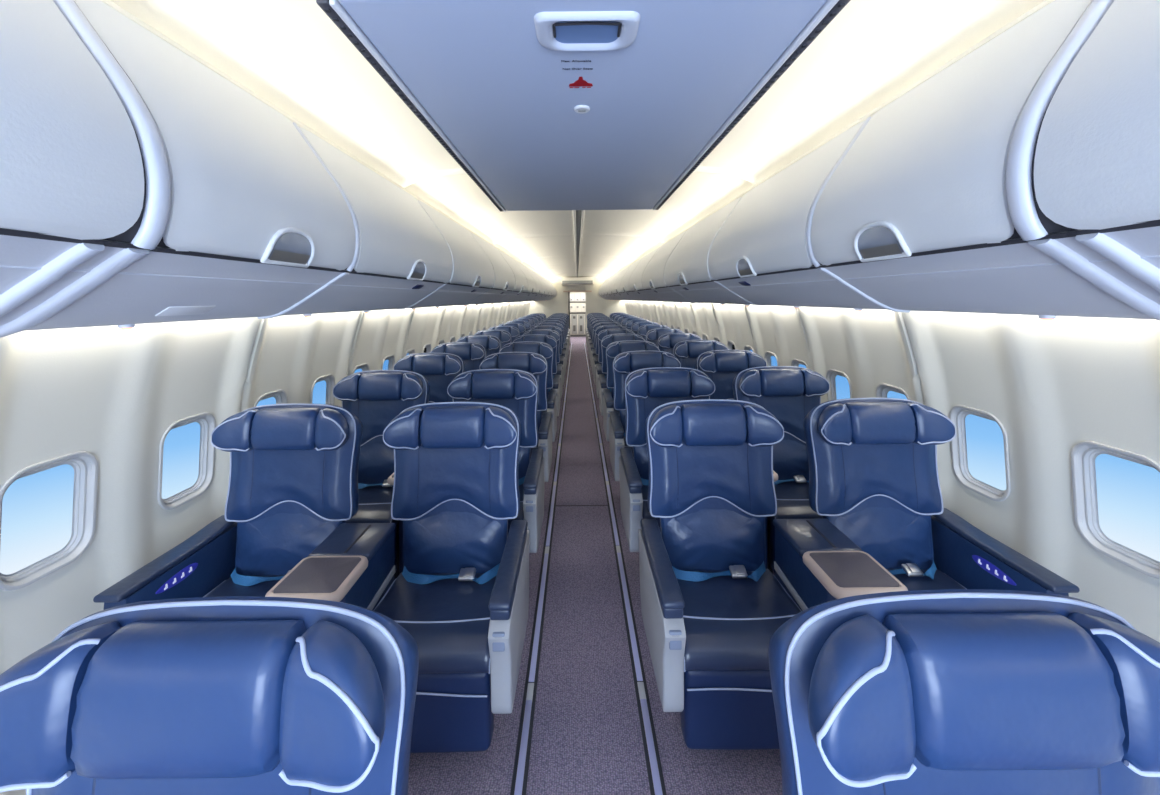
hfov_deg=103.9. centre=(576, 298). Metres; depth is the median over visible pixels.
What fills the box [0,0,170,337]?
bin
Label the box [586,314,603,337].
seat
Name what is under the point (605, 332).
cushion
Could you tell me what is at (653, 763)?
strip
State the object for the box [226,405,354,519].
cushion
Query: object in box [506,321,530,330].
seat
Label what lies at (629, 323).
seat
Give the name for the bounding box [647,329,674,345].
cushion
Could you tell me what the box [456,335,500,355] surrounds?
seat
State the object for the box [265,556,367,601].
tray
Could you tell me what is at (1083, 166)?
bin
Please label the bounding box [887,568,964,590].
seat cushion
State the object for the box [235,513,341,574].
lumbar cushion
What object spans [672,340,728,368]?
seat
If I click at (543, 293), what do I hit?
bin
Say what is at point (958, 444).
window
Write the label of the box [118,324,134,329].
light
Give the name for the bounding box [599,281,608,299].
bin
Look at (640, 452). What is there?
lumbar cushion
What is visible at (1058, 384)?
wall
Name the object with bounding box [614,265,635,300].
bin
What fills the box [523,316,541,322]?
seat
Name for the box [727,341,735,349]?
window
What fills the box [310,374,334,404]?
window
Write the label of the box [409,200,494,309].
bin
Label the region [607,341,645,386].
cushion
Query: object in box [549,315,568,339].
seat
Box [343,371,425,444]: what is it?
cushion
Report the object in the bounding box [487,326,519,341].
seat
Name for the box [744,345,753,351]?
window
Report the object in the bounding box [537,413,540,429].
lumbar cushion
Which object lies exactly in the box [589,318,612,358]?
seat
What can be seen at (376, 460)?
lumbar cushion
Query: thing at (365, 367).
window
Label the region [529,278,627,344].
wall
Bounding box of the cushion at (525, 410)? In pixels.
[454,370,536,445]
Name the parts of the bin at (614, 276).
door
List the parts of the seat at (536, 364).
arm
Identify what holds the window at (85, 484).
in the wall at (112, 394)
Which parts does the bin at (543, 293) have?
door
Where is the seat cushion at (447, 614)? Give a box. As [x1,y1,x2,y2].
[374,572,496,673]
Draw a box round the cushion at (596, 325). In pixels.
[594,322,612,347]
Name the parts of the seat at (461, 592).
latch plate, arm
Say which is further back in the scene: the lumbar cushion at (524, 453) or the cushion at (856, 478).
the lumbar cushion at (524, 453)
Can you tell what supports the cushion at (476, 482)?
on the seat at (461, 592)
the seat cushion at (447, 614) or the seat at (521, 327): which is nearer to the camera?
the seat cushion at (447, 614)
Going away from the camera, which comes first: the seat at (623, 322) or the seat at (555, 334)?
the seat at (555, 334)
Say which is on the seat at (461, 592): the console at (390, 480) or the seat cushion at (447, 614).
the seat cushion at (447, 614)
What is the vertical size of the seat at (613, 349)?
1.141 m
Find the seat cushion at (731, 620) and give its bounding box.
[677,569,800,670]
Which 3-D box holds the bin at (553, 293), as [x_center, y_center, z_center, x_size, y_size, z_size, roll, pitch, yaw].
[-1.056,-0.231,12.780,0.822,0.593,1.219,-1,0,0]
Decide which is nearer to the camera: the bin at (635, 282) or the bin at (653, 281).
the bin at (653, 281)
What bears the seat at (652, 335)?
on the floor
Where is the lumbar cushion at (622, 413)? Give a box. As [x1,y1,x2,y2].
[620,411,625,432]
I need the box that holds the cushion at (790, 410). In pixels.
[736,367,819,441]
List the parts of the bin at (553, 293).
door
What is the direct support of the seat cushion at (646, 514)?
on the seat at (645, 389)
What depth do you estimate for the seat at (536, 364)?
3.60 m
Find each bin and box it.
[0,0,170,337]
[25,0,359,330]
[281,126,452,316]
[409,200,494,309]
[464,233,514,305]
[492,250,527,303]
[509,260,535,302]
[521,266,541,301]
[527,271,545,301]
[536,274,549,300]
[540,277,552,300]
[543,279,554,300]
[545,281,556,300]
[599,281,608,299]
[600,278,610,299]
[603,276,614,299]
[606,273,619,299]
[609,270,628,300]
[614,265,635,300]
[620,258,648,301]
[629,248,665,302]
[642,231,694,303]
[664,197,753,305]
[708,120,885,311]
[806,0,1154,319]
[1006,0,1159,320]
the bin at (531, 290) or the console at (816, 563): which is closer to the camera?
the console at (816, 563)
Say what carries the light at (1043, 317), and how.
attached to the bin at (914, 214)
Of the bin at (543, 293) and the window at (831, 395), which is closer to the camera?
the window at (831, 395)
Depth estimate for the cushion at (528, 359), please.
3.63 m
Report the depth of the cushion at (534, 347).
4.52 m
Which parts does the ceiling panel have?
perforated rail, trim, handle, trim, perforated rail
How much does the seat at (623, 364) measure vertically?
1.141 m
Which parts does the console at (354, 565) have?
lid, trim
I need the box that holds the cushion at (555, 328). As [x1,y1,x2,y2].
[537,326,560,354]
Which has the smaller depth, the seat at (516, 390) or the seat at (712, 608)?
the seat at (712, 608)
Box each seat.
[0,596,418,794]
[93,403,361,609]
[333,370,429,579]
[373,402,529,752]
[394,353,464,402]
[431,342,486,371]
[447,369,544,552]
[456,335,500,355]
[474,330,511,347]
[480,352,551,481]
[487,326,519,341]
[498,323,525,335]
[499,341,556,441]
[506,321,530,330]
[512,319,534,327]
[513,334,559,415]
[518,317,538,325]
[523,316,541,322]
[523,329,562,397]
[527,314,543,320]
[530,326,563,384]
[536,323,565,374]
[540,320,566,365]
[543,318,567,359]
[546,317,568,353]
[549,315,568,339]
[551,314,569,346]
[552,313,569,331]
[586,313,602,342]
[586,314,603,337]
[587,315,607,349]
[588,316,609,353]
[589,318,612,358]
[590,320,616,366]
[592,322,620,374]
[593,325,626,384]
[596,329,634,397]
[599,334,644,415]
[603,340,659,440]
[609,350,680,480]
[612,313,628,319]
[614,315,632,322]
[617,316,637,323]
[619,367,714,551]
[621,317,642,325]
[625,319,650,329]
[631,322,658,333]
[637,324,668,340]
[638,399,800,749]
[646,328,683,345]
[657,333,701,353]
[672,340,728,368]
[695,350,766,399]
[732,366,829,573]
[768,589,1159,794]
[803,398,1079,595]
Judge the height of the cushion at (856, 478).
0.468 m
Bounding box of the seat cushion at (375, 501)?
[346,485,398,524]
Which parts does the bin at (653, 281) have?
door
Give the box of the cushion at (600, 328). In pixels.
[596,325,619,353]
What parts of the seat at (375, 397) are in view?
leg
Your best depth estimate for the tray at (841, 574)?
1.46 m
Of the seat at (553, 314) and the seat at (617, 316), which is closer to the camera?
the seat at (617, 316)
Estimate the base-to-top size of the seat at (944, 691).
1.141 m
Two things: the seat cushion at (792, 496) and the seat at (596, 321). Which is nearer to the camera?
the seat cushion at (792, 496)
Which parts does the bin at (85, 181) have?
door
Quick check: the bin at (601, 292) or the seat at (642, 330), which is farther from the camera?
the bin at (601, 292)
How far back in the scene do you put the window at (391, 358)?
4.06 m
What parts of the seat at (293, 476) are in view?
control panel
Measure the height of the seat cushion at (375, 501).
0.105 m
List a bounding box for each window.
[0,451,97,590]
[157,412,215,509]
[253,389,287,406]
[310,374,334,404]
[352,363,369,373]
[381,355,394,369]
[406,349,414,354]
[423,344,430,352]
[449,336,455,342]
[702,334,707,339]
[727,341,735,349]
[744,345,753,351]
[764,351,778,365]
[791,359,807,368]
[826,369,851,400]
[876,383,909,399]
[949,405,1010,501]
[1071,441,1159,578]
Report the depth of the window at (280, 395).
2.51 m
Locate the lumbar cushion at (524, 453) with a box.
[518,448,529,479]
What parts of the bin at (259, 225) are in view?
door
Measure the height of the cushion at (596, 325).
0.468 m
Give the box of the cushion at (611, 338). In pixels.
[602,334,633,372]
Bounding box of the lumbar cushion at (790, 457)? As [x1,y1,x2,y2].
[773,440,808,479]
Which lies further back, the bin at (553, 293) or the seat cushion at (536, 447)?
the bin at (553, 293)
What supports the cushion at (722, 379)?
on the seat at (721, 366)
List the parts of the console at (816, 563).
trim, lid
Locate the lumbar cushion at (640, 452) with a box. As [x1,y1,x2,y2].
[634,446,648,479]
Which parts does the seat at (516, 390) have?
latch plate, arm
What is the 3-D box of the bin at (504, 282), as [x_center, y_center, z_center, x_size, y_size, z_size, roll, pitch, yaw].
[-1.056,-0.231,4.240,0.822,0.593,1.219,-1,0,0]
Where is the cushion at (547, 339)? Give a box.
[524,335,555,372]
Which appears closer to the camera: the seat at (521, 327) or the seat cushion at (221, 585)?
the seat cushion at (221, 585)
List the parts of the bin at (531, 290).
door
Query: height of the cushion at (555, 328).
0.468 m
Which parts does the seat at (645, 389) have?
arm, latch plate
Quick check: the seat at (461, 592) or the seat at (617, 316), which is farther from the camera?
the seat at (617, 316)
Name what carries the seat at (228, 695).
on the floor
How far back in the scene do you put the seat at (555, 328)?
7.19 m
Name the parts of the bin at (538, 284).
door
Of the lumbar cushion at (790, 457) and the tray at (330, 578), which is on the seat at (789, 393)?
the lumbar cushion at (790, 457)
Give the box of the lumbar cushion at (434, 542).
[402,511,506,573]
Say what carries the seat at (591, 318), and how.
on the floor
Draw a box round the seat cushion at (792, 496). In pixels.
[767,480,821,525]
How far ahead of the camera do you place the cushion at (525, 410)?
2.75 m
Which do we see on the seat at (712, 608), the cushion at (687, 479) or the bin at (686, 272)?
the cushion at (687, 479)
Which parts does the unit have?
oven door, oven door, compartment door, kick plate, oven door, compartment door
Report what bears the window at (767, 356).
in the wall at (1058, 384)
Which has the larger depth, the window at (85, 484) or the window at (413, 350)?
the window at (413, 350)
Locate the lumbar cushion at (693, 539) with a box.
[661,509,766,570]
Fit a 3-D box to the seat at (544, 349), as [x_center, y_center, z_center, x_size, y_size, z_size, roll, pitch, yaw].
[-0.484,1.004,4.357,0.564,1.141,0.620,-1,0,0]
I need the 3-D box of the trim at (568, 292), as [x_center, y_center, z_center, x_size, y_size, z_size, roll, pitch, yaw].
[-0.259,0.653,15.280,0.050,1.840,0.050,-1,0,0]
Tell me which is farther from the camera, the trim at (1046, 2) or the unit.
the unit
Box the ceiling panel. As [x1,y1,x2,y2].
[314,0,849,211]
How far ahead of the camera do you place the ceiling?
1.48 m
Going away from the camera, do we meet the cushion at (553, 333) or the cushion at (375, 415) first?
the cushion at (375, 415)
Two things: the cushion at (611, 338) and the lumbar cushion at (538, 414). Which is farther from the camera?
the cushion at (611, 338)
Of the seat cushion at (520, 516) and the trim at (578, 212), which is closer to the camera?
the seat cushion at (520, 516)
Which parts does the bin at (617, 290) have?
door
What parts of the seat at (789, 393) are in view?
leg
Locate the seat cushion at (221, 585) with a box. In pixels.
[205,575,284,596]
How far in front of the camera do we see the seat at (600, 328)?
7.20 m
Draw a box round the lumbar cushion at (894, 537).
[834,507,933,567]
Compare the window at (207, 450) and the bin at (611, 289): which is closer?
the window at (207, 450)
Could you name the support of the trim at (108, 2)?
attached to the wall at (112, 394)
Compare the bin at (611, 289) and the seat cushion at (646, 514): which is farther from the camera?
the bin at (611, 289)
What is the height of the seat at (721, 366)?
1.141 m
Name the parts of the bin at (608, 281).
door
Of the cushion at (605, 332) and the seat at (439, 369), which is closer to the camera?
the seat at (439, 369)
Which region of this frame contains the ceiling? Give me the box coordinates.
[110,0,1044,280]
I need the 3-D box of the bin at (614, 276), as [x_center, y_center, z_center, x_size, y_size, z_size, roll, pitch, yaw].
[1.091,-0.252,10.340,0.822,0.593,1.219,-1,0,0]
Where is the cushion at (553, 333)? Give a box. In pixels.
[531,330,558,362]
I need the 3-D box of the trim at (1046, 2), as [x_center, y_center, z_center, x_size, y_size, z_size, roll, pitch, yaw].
[0.886,-0.550,6.850,0.028,0.030,16.880,-1,0,0]
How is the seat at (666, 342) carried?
on the floor
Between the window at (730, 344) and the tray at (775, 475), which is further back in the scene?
the window at (730, 344)
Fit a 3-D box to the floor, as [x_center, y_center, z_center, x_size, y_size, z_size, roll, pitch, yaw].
[0.036,1.570,8.800,3.120,0.001,21.400,-1,0,0]
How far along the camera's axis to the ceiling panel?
1.15 m
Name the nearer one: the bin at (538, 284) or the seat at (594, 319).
the bin at (538, 284)
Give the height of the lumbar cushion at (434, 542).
0.321 m
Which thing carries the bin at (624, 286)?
attached to the wall at (1058, 384)
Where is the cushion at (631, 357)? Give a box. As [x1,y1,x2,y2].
[614,351,664,408]
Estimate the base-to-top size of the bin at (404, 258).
0.593 m
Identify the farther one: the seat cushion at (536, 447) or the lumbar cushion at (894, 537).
the seat cushion at (536, 447)
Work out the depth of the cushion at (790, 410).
2.75 m
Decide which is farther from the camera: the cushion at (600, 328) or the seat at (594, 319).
the seat at (594, 319)
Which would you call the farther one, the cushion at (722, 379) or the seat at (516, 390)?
the cushion at (722, 379)
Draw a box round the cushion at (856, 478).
[812,399,941,514]
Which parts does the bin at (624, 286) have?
door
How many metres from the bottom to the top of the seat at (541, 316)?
1.141 m
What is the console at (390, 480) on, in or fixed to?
on the floor
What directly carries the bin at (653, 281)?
attached to the wall at (1058, 384)
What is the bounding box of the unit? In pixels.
[570,292,585,336]
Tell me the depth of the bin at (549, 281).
13.89 m
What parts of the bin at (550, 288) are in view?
door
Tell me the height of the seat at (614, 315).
1.141 m
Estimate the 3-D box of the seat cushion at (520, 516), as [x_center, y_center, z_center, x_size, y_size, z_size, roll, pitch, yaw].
[-0.498,1.148,2.538,0.449,0.105,0.434,-1,0,0]
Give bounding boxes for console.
[265,523,395,609]
[387,473,402,572]
[765,471,777,568]
[773,519,907,610]
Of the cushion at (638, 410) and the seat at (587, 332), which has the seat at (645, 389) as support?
the cushion at (638, 410)
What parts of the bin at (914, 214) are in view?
door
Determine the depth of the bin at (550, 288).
11.50 m
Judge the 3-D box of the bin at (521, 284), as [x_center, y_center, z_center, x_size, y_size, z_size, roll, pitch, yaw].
[-1.056,-0.231,5.460,0.822,0.593,1.219,-1,0,0]
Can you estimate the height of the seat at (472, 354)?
1.141 m
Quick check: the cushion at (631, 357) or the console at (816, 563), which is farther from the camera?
the cushion at (631, 357)
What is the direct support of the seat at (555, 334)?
on the floor
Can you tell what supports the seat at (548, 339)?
on the floor
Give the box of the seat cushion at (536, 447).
[530,438,538,457]
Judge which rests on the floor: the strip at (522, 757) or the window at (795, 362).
the strip at (522, 757)
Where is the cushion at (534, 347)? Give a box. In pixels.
[510,342,551,387]
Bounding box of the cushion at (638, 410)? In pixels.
[626,368,708,444]
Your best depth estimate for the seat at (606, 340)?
5.40 m
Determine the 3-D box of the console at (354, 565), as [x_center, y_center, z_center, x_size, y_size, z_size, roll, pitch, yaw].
[-0.836,1.238,1.597,0.236,0.682,0.464,-1,0,0]
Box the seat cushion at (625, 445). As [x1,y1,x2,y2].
[624,437,633,456]
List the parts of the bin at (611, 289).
door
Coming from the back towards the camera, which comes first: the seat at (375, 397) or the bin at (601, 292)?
the bin at (601, 292)
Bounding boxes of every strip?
[510,343,571,794]
[584,343,666,794]
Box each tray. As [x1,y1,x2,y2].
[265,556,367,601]
[387,473,393,484]
[773,471,777,480]
[803,551,907,598]
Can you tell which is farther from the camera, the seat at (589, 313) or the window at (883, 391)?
the seat at (589, 313)
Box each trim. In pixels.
[100,0,551,282]
[561,277,593,285]
[562,280,592,283]
[563,290,591,291]
[568,292,569,328]
[573,210,584,276]
[576,210,580,276]
[603,0,1054,282]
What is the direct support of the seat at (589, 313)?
on the floor
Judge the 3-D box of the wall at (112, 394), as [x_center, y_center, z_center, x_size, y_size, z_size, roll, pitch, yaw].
[-0.818,0.398,9.039,1.683,2.360,21.844,-1,0,0]
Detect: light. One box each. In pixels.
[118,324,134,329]
[1038,315,1055,319]
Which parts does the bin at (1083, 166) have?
door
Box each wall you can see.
[0,301,530,794]
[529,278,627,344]
[624,300,1159,641]
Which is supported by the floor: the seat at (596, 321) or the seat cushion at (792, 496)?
the seat at (596, 321)
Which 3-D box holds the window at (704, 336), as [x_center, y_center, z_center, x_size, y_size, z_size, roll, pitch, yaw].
[1.712,0.648,5.991,0.059,0.364,0.276,-1,0,0]
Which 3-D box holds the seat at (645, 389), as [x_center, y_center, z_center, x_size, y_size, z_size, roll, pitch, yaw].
[0.544,0.994,2.567,0.564,1.141,0.620,-1,0,0]
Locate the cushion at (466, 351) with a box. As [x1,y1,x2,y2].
[445,343,484,371]
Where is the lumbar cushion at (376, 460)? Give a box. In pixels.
[358,443,393,483]
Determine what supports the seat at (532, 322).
on the floor
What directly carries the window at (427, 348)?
in the wall at (112, 394)
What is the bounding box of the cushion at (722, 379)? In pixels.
[698,350,747,399]
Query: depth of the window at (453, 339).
6.07 m
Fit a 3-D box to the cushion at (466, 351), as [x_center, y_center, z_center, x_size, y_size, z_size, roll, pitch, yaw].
[-1.183,0.676,4.559,0.523,0.468,0.073,-1,0,0]
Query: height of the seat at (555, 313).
1.141 m
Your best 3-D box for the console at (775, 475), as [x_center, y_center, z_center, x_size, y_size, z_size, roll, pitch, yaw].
[0.900,1.220,2.492,0.236,0.682,0.464,-1,0,0]
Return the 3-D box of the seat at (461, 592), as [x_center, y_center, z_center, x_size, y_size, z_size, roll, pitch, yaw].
[-0.484,1.004,1.672,0.564,1.141,0.620,-1,0,0]
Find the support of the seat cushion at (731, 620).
on the seat at (712, 608)
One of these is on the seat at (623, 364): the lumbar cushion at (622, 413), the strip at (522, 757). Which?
the lumbar cushion at (622, 413)
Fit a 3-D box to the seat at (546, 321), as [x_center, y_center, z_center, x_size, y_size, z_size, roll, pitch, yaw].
[-0.484,1.004,8.832,0.564,1.141,0.620,-1,0,0]
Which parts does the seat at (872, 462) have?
control panel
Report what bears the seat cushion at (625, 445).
on the seat at (623, 364)
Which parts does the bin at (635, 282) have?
door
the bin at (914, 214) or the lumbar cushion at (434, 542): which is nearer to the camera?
the bin at (914, 214)
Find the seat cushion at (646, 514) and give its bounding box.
[642,485,659,527]
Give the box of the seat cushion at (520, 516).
[508,484,523,528]
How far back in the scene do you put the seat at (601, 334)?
6.29 m
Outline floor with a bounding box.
[408,337,782,794]
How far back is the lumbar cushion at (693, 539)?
1.83 m
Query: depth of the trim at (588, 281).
14.08 m
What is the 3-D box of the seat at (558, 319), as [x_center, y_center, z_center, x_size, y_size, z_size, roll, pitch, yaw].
[-0.484,1.004,9.727,0.564,1.141,0.620,-1,0,0]
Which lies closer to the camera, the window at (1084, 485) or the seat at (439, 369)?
the window at (1084, 485)
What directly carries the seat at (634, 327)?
on the floor
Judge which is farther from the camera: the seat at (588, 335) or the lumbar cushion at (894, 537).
the seat at (588, 335)
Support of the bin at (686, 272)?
attached to the wall at (1058, 384)
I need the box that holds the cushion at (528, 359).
[494,353,545,409]
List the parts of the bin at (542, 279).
door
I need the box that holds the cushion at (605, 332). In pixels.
[598,329,625,361]
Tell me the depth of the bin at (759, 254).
1.68 m
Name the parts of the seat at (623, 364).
arm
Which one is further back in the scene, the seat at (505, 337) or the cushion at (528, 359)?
the seat at (505, 337)
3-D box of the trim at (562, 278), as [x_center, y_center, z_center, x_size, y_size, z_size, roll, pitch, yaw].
[0.015,-0.550,14.700,1.020,0.220,1.200,-1,0,0]
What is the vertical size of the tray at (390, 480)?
0.036 m
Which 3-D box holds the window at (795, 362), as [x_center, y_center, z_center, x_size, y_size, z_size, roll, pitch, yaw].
[1.712,0.648,3.451,0.059,0.364,0.276,-1,0,0]
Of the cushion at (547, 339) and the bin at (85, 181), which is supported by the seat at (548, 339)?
the cushion at (547, 339)
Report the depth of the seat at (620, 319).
10.78 m
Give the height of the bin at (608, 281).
0.593 m
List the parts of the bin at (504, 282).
door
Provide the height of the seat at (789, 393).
1.141 m
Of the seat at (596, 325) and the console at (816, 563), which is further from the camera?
the seat at (596, 325)
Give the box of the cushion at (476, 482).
[392,403,517,518]
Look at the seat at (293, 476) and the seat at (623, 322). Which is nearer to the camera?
the seat at (293, 476)
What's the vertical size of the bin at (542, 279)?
0.593 m
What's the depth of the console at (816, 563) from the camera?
1.57 m
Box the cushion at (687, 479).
[649,401,775,515]
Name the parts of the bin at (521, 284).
door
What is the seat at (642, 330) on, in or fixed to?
on the floor
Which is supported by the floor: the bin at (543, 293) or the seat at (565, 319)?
the seat at (565, 319)
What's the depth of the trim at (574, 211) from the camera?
4.71 m
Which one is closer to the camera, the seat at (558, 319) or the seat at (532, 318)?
the seat at (558, 319)
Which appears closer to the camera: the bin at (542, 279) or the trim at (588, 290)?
the bin at (542, 279)
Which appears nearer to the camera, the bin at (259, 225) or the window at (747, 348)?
the bin at (259, 225)
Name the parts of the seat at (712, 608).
arm, latch plate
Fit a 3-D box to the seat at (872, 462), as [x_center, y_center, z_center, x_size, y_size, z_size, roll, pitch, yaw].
[1.268,0.987,1.694,0.588,1.141,0.577,-1,0,0]

